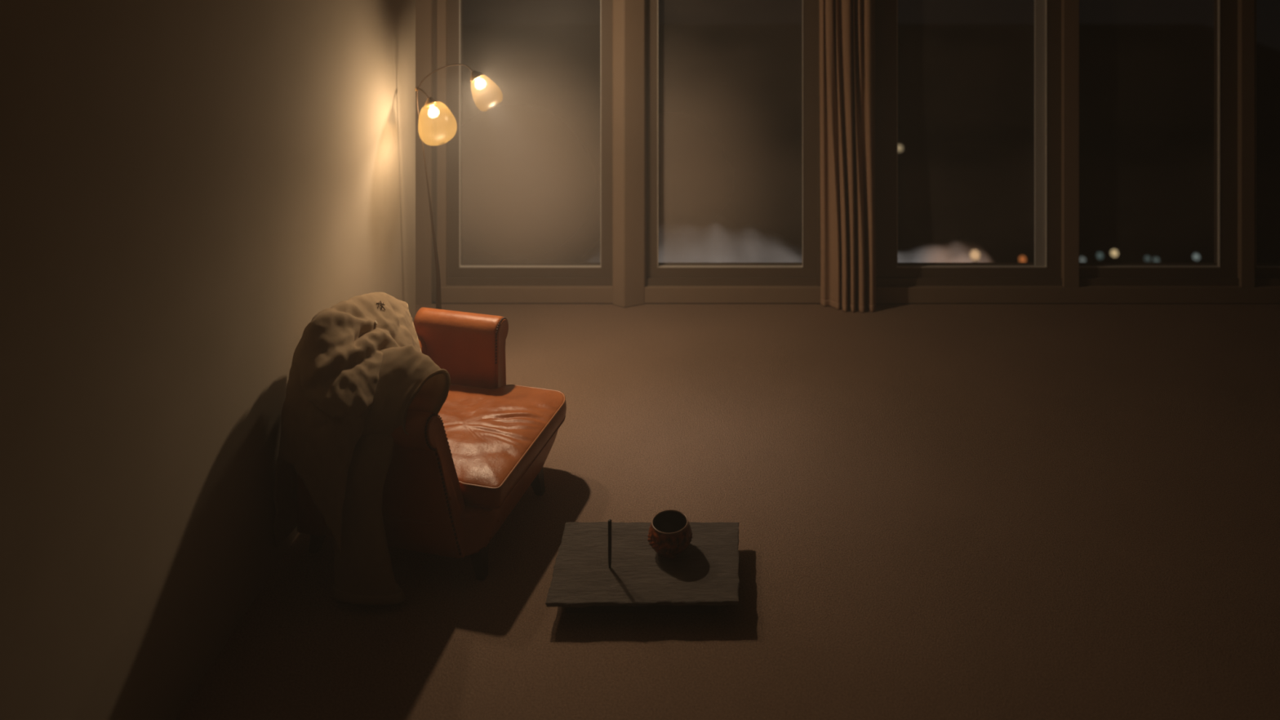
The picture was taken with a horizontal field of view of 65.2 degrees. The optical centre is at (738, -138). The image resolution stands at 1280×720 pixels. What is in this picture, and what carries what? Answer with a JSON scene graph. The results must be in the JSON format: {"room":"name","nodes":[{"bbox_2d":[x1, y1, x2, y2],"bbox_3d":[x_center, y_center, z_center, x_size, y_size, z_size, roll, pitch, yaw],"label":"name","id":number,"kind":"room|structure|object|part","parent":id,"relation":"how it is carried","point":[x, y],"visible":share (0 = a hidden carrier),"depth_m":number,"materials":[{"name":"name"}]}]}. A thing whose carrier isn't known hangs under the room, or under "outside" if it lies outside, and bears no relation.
{"room":"living room","nodes":[
{"label":"living room","id":0,"kind":"room"},
{"bbox_2d":[0,0,415,719],"bbox_3d":[-2.314,1.300,2.434,0.160,4.200,8.868,0,0,0],"label":"wall","id":1,"kind":"structure","parent":0,"point":[185,185],"depth_m":3.86,"materials":[{"name":"beige paint"}]},
{"bbox_2d":[415,0,436,304],"bbox_3d":[-3.264,1.575,7.756,1.872,3.650,0.220,0,0,0],"label":"wall","id":2,"kind":"structure","parent":0,"point":[425,10],"depth_m":7.65,"materials":[{"name":"brown paint"}]},
{"bbox_2d":[175,303,1279,719],"bbox_3d":[1.200,3.500,2.848,11.200,0.200,10.096,0,0,0],"label":"floor","id":3,"kind":"structure","parent":0,"point":[941,511],"depth_m":5.07,"materials":[{"name":"brown carpet"}]},
{"bbox_2d":[297,306,566,580],"bbox_3d":[-1.548,2.975,5.259,1.030,0.849,1.159,0,0,13],"label":"armchair","id":4,"kind":"object","parent":3,"relation":"on","point":[459,473],"visible":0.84,"depth_m":4.93,"materials":[{"name":"leather"}]},
{"bbox_3d":[-2.068,3.328,4.926,0.091,0.145,0.081,0,0,13],"label":"leg","id":5,"kind":"part","parent":4,"relation":"part of","materials":[{"name":"black wood"}]},
{"bbox_2d":[272,292,450,604],"bbox_3d":[-1.801,2.798,5.093,0.878,1.172,1.140,0,0,13],"label":"throw blanket","id":6,"kind":"object","parent":4,"relation":"on","point":[358,366],"visible":1,"depth_m":4.66,"materials":[{"name":"brown fabric"}]},
{"bbox_3d":[-1.962,2.900,5.354,0.181,0.699,1.120,0,0,13],"label":"backrest","id":7,"kind":"part","parent":4,"relation":"part of","materials":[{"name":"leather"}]},
{"bbox_3d":[-1.697,2.938,4.784,0.837,0.625,0.166,0,0,13],"label":"arm","id":8,"kind":"part","parent":4,"relation":"part of","materials":[{"name":"leather"}]},
{"bbox_3d":[-1.378,2.933,4.707,0.189,0.610,0.156,0,0,13],"label":"stud trim","id":9,"kind":"part","parent":4,"relation":"part of","materials":[{"name":"brown leather"}]},
{"bbox_3d":[-1.374,2.943,4.708,0.201,0.611,0.140,0,0,13],"label":"arm","id":10,"kind":"part","parent":4,"relation":"part of","materials":[{"name":"leather"}]},
{"bbox_3d":[-1.622,2.938,5.787,0.520,0.625,0.166,0,0,13],"label":"arm","id":11,"kind":"part","parent":4,"relation":"part of","materials":[{"name":"leather"}]},
{"bbox_3d":[-1.561,3.183,5.243,0.970,0.169,1.069,0,0,13],"label":"seat","id":12,"kind":"part","parent":4,"relation":"part of","materials":[{"name":"leather"}]},
{"bbox_3d":[-1.240,3.328,4.751,0.091,0.145,0.082,0,0,13],"label":"leg","id":13,"kind":"part","parent":4,"relation":"part of","materials":[{"name":"black wood"}]},
{"bbox_3d":[-1.365,2.933,5.728,0.010,0.610,0.156,0,0,13],"label":"stud trim","id":14,"kind":"part","parent":4,"relation":"part of","materials":[{"name":"brown leather"}]},
{"bbox_3d":[-1.365,2.943,5.726,0.018,0.611,0.140,0,0,13],"label":"arm","id":15,"kind":"part","parent":4,"relation":"part of","materials":[{"name":"leather"}]},
{"bbox_2d":[438,384,566,507],"bbox_3d":[-1.435,3.026,5.274,0.818,0.143,0.907,0,0,13],"label":"seat cushion","id":16,"kind":"object","parent":4,"relation":"on","point":[495,433],"depth_m":5.19,"materials":[{"name":"leather"}]},
{"bbox_3d":[-1.099,3.328,5.346,0.091,0.145,0.082,0,0,13],"label":"leg","id":17,"kind":"part","parent":4,"relation":"part of","materials":[{"name":"black wood"}]},
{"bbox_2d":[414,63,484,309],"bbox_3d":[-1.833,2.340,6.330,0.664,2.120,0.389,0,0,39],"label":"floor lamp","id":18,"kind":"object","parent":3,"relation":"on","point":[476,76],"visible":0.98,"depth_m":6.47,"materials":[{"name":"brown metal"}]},
{"bbox_3d":[-2.031,1.488,6.398,0.139,0.059,0.013,0,0,37],"label":"arm","id":19,"kind":"part","parent":18,"relation":"part of","materials":[{"name":"brown metal"}]},
{"bbox_3d":[-1.881,1.376,6.364,0.443,0.192,0.021,0,0,19],"label":"arm","id":20,"kind":"part","parent":18,"relation":"part of","materials":[{"name":"brown metal"}]},
{"bbox_2d":[545,521,739,613],"bbox_3d":[-0.433,3.350,4.701,0.873,0.101,0.553,0,0,0],"label":"table","id":21,"kind":"object","parent":3,"relation":"on","point":[704,577],"visible":0.94,"depth_m":4.61,"materials":[{"name":"wood"}]},
{"bbox_2d":[608,519,611,568],"bbox_3d":[-0.604,3.189,4.652,0.018,0.222,0.018,0,0,0],"label":"incense stick","id":22,"kind":"object","parent":21,"relation":"on","point":[609,520],"visible":1,"depth_m":4.64,"materials":[{"name":"black"}]},
{"bbox_2d":[647,509,692,558],"bbox_3d":[-0.330,3.231,4.770,0.216,0.138,0.217,0,0,0],"label":"bowl","id":23,"kind":"object","parent":21,"relation":"on","point":[670,533],"visible":1,"depth_m":4.72,"materials":[{"name":"orange ceramic"}]},
{"bbox_2d":[817,0,875,286],"bbox_3d":[0.837,1.510,7.766,0.442,3.520,0.200,0,0,0],"label":"wall pier","id":24,"kind":"object","parent":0,"point":[819,156],"visible":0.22,"depth_m":7.67,"materials":[{"name":"brown paint"}]},
{"bbox_3d":[1.200,-0.525,7.756,10.800,0.550,0.220,0,0,0],"label":"wall window","id":25,"kind":"structure","parent":0,"visible":0},
{"bbox_2d":[645,0,818,285],"bbox_3d":[-0.051,1.510,7.737,1.342,3.520,0.117,0,0,0],"label":"window","id":26,"kind":"structure","parent":25,"relation":"attached to","point":[669,185],"depth_m":7.70,"materials":[{"name":"wood"}]},
{"bbox_3d":[-0.065,1.504,7.755,1.128,3.268,0.008,0,0,0],"label":"pane","id":27,"kind":"part","parent":26,"relation":"part of","materials":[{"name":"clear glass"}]},
{"bbox_2d":[436,0,1279,306],"bbox_3d":[2.134,1.573,7.725,8.932,3.646,0.282,0,0,0],"label":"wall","id":28,"kind":"structure","parent":25,"relation":"attached to","point":[515,183],"depth_m":7.66,"materials":[{"name":"brown metal"}]},
{"bbox_3d":[-1.615,1.504,7.755,1.099,3.268,0.008,0,0,0],"label":"pane","id":29,"kind":"part","parent":28,"relation":"part of","materials":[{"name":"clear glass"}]},
{"bbox_2d":[1061,0,1079,287],"bbox_3d":[2.561,1.510,7.746,0.120,3.520,0.200,0,0,0],"label":"trim","id":30,"kind":"structure","parent":28,"relation":"on","point":[1069,8],"depth_m":7.65,"materials":[{"name":"wood"}]},
{"bbox_2d":[1237,0,1254,287],"bbox_3d":[3.919,1.510,7.746,0.106,3.520,0.200,0,0,0],"label":"trim","id":31,"kind":"structure","parent":28,"relation":"on","point":[1246,8],"depth_m":7.65,"materials":[{"name":"wood"}]},
{"bbox_2d":[875,0,1062,285],"bbox_3d":[1.777,1.510,7.737,1.447,3.520,0.117,0,0,0],"label":"window","id":32,"kind":"structure","parent":25,"relation":"attached to","point":[1046,270],"depth_m":7.70,"materials":[{"name":"wood"}]},
{"bbox_2d":[1079,0,1239,285],"bbox_3d":[3.229,1.510,7.737,1.284,3.520,0.117,0,0,0],"label":"window","id":33,"kind":"structure","parent":25,"relation":"attached to","point":[1224,270],"depth_m":7.70,"materials":[{"name":"wood"}]},
{"bbox_2d":[1254,0,1279,285],"bbox_3d":[4.650,1.510,7.737,1.366,3.520,0.117,0,0,0],"label":"window","id":34,"kind":"structure","parent":25,"relation":"attached to","point":[1265,273],"depth_m":7.70,"materials":[{"name":"wood"}]},
{"bbox_3d":[1.200,-0.875,2.848,11.200,0.150,10.096,0,0,0],"label":"ceiling","id":35,"kind":"structure","parent":0,"visible":0},
{"bbox_2d":[819,0,875,312],"bbox_3d":[0.833,1.306,7.569,0.435,4.180,0.150,0,0,0],"label":"curtain","id":36,"kind":"object","parent":35,"relation":"hanging from","point":[846,27],"visible":1,"depth_m":7.57,"materials":[{"name":"beige fabric"}]},
{"label":"outside","id":37,"kind":"structure","parent":0,"visible":0},
{"bbox_2d":[462,24,1279,262],"bbox_3d":[0.000,24.900,81.000,140.000,1.000,138.000,0,0,0],"label":"night sky","id":38,"kind":"structure","parent":37,"point":[731,95],"depth_m":91.41,"materials":[{"name":"black"}]},
{"bbox_2d":[577,213,802,262],"bbox_3d":[-1.770,19.617,41.400,12.151,9.736,12.000,0,0,0],"label":"snow bank","id":39,"kind":"object","parent":38,"relation":"on","point":[709,238],"visible":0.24,"depth_m":40.47,"materials":[{"name":"white snow"}]},
{"bbox_2d":[897,144,902,250],"bbox_3d":[9.698,20.723,60.000,0.400,7.355,0.400,0,0,0],"label":"street light","id":40,"kind":"object","parent":38,"relation":"on","point":[900,147],"visible":0.66,"depth_m":59.96,"materials":[{"name":"black metal"}]},
{"bbox_3d":[9.698,20.923,60.000,0.320,6.955,0.304,0,0,0],"label":"post","id":41,"kind":"part","parent":40,"relation":"part of","materials":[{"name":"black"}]},
{"bbox_3d":[9.698,17.245,60.000,0.400,0.400,0.400,0,0,0],"label":"globe","id":42,"kind":"part","parent":40,"relation":"part of","materials":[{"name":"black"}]},
{"bbox_2d":[897,240,995,262],"bbox_3d":[8.202,20.175,41.500,5.943,8.592,10.000,0,0,0],"label":"snow bank","id":43,"kind":"object","parent":38,"relation":"on","point":[956,251],"visible":0.13,"depth_m":40.87,"materials":[{"name":"white snow"}]},
{"bbox_2d":[969,249,979,262],"bbox_3d":[8.440,19.126,35.500,0.340,10.549,0.340,0,0,0],"label":"street light","id":44,"kind":"object","parent":38,"relation":"on","point":[975,255],"visible":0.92,"depth_m":35.40,"materials":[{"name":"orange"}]},
{"bbox_2d":[1019,256,1026,262],"bbox_3d":[17.132,24.086,60.000,0.380,0.628,0.380,0,0,0],"label":"street light","id":45,"kind":"object","parent":38,"relation":"on","point":[1022,259],"visible":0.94,"depth_m":59.87,"materials":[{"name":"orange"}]},
{"bbox_2d":[1079,257,1085,262],"bbox_3d":[20.755,24.115,60.000,0.340,0.570,0.340,0,0,0],"label":"street light","id":46,"kind":"object","parent":38,"relation":"on","point":[1082,260],"visible":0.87,"depth_m":59.90,"materials":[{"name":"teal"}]},
{"bbox_2d":[1097,252,1102,262],"bbox_3d":[21.811,23.978,60.000,0.360,0.844,0.360,0,0,0],"label":"street light","id":47,"kind":"object","parent":38,"relation":"on","point":[1100,255],"visible":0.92,"depth_m":59.90,"materials":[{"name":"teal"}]},
{"bbox_3d":[21.811,23.736,60.000,0.360,0.360,0.360,0,0,0],"label":"globe","id":48,"kind":"part","parent":47,"relation":"part of","materials":[{"name":"white glass"}]},
{"bbox_2d":[1111,249,1117,262],"bbox_3d":[22.679,23.892,60.000,0.400,1.015,0.400,0,0,0],"label":"street light","id":49,"kind":"object","parent":38,"relation":"on","point":[1113,252],"visible":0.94,"depth_m":59.90,"materials":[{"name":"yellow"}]},
{"bbox_3d":[22.679,24.093,60.000,0.320,0.615,0.304,0,0,0],"label":"post","id":50,"kind":"part","parent":49,"relation":"part of","materials":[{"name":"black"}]},
{"bbox_3d":[22.679,23.585,60.000,0.400,0.400,0.400,0,0,0],"label":"globe","id":51,"kind":"part","parent":49,"relation":"part of","materials":[{"name":"yellow"}]},
{"bbox_2d":[1144,256,1150,262],"bbox_3d":[24.679,24.082,60.000,0.320,0.636,0.320,0,0,0],"label":"street light","id":52,"kind":"object","parent":38,"relation":"on","point":[1147,259],"visible":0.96,"depth_m":59.89,"materials":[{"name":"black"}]},
{"bbox_2d":[1153,257,1159,262],"bbox_3d":[25.207,24.120,60.000,0.320,0.560,0.320,0,0,0],"label":"street light","id":53,"kind":"object","parent":38,"relation":"on","point":[1156,260],"visible":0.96,"depth_m":59.90,"materials":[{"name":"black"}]},
{"bbox_2d":[1192,253,1199,262],"bbox_3d":[27.623,24.016,60.000,0.360,0.769,0.360,0,0,0],"label":"street light","id":54,"kind":"object","parent":38,"relation":"on","point":[1196,256],"visible":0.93,"depth_m":59.90,"materials":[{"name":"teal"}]}
]}

